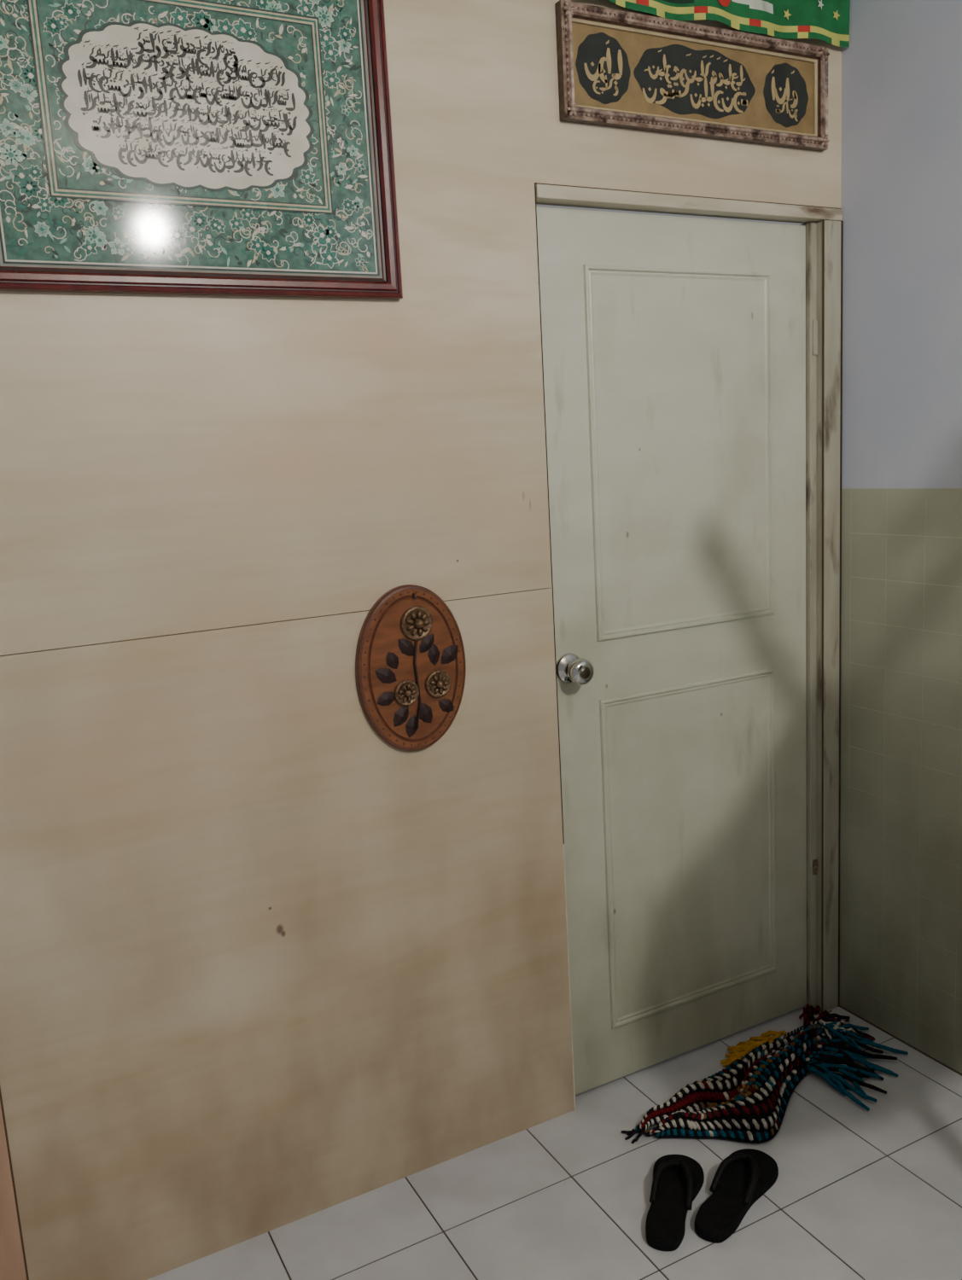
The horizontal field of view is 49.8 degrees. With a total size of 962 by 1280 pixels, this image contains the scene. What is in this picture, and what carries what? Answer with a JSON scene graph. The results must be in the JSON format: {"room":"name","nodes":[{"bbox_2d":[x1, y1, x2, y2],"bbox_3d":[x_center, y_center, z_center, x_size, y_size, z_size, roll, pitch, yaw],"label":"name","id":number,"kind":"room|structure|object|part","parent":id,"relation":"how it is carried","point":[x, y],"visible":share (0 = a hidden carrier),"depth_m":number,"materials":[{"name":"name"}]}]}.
{"room":"home hallway","nodes":[
{"label":"home hallway","id":0,"kind":"room"},
{"bbox_2d":[0,0,841,1279],"bbox_3d":[-0.601,-0.190,1.854,3.500,2.800,0.120,-8,11,-27],"label":"wall","id":1,"kind":"structure","parent":0,"point":[269,962],"depth_m":1.96,"materials":[{"name":"beige wood"}]},
{"bbox_2d":[0,1086,29,1279],"bbox_3d":[-0.879,0.756,1.766,0.106,0.999,0.012,-8,11,-27],"label":"trim","id":2,"kind":"structure","parent":1,"relation":"attached to","point":[12,1250],"depth_m":1.82,"materials":[{"name":"brown wood"}]},
{"bbox_2d":[0,0,402,299],"bbox_3d":[-0.484,-0.898,1.732,0.722,0.617,0.022,-8,11,-27],"label":"calligraphy","id":3,"kind":"object","parent":1,"relation":"attached to","point":[219,148],"visible":1,"depth_m":1.75,"materials":[{"name":"green paper"}]},
{"bbox_2d":[354,584,465,750],"bbox_3d":[-0.131,0.059,2.050,0.236,0.336,0.039,-8,11,-27],"label":"wall plaque","id":4,"kind":"object","parent":1,"relation":"attached to","point":[410,665],"visible":1,"depth_m":2.05,"materials":[{"name":"brown wood"}]},
{"bbox_2d":[535,206,806,1094],"bbox_3d":[0.478,0.048,2.450,0.754,1.985,0.048,-8,11,-27],"label":"door leaf","id":5,"kind":"structure","parent":1,"relation":"in","point":[674,346],"depth_m":2.42,"materials":[{"name":"white paint"}]},
{"bbox_2d":[556,652,593,685],"bbox_3d":[0.208,0.066,2.249,0.068,0.068,0.070,-8,11,-27],"label":"door knob","id":6,"kind":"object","parent":5,"relation":"attached to","point":[570,668],"depth_m":2.23,"materials":[{"name":"silver metal"}]},
{"bbox_2d":[534,182,842,1109],"bbox_3d":[0.522,0.034,2.441,0.841,2.030,0.051,-8,11,-27],"label":"trim","id":7,"kind":"structure","parent":1,"relation":"attached to","point":[545,194],"depth_m":2.23,"materials":[{"name":"beige wood"}]},
{"bbox_2d":[554,0,829,151],"bbox_3d":[0.472,-1.184,2.198,0.712,0.215,0.029,-8,11,-27],"label":"calligraphy","id":8,"kind":"object","parent":1,"relation":"attached to","point":[616,68],"visible":1,"depth_m":2.18,"materials":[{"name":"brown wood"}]},
{"bbox_3d":[0.466,-1.186,2.208,0.652,0.155,0.006,-8,11,-27],"label":"calligraphy panel","id":9,"kind":"part","parent":8,"relation":"part of","materials":[{"name":"gold metal"}]},
{"bbox_2d":[608,0,849,47],"bbox_3d":[0.500,-1.440,2.175,0.738,0.292,0.032,-8,11,-27],"label":"banner","id":10,"kind":"object","parent":1,"relation":"attached to","point":[827,20],"visible":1,"depth_m":2.25,"materials":[{"name":"green fabric"}]},
{"bbox_2d":[799,220,843,1011],"bbox_3d":[0.847,-0.003,2.640,0.079,2.002,0.107,-8,11,-27],"label":"trim","id":11,"kind":"structure","parent":1,"relation":"attached to","point":[823,238],"depth_m":2.58,"materials":[{"name":"paint"}]},
{"bbox_2d":[147,1006,961,1279],"bbox_3d":[0.461,1.492,0.264,3.500,0.080,4.320,-8,11,-27],"label":"floor","id":12,"kind":"structure","parent":0,"point":[857,1193],"depth_m":2.10,"materials":[{"name":"tile"}]},
{"bbox_2d":[645,1154,703,1251],"bbox_3d":[0.391,1.109,2.083,0.104,0.056,0.263,-1,10,15],"label":"flip flop","id":13,"kind":"object","parent":12,"relation":"on","point":[677,1179],"visible":1,"depth_m":2.07,"materials":[{"name":"black rubber"}]},
{"bbox_2d":[694,1148,778,1243],"bbox_3d":[0.507,1.100,2.099,0.104,0.056,0.283,6,13,41],"label":"flip flop","id":14,"kind":"object","parent":12,"relation":"on","point":[744,1176],"visible":1,"depth_m":2.08,"materials":[{"name":"black rubber"}]},
{"bbox_2d":[621,1003,907,1143],"bbox_3d":[0.675,1.029,2.429,0.782,0.064,0.365,-8,11,-27],"label":"rug","id":15,"kind":"object","parent":12,"relation":"on","point":[747,1101],"visible":1,"depth_m":2.42,"materials":[{"name":"multicoloured fabric"}]},
{"bbox_2d":[838,0,961,1076],"bbox_3d":[1.881,-0.143,0.788,0.101,2.800,4.320,-8,11,-27],"label":"wall","id":16,"kind":"structure","parent":0,"point":[900,817],"depth_m":2.40,"materials":[{"name":"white paint"}]}
]}

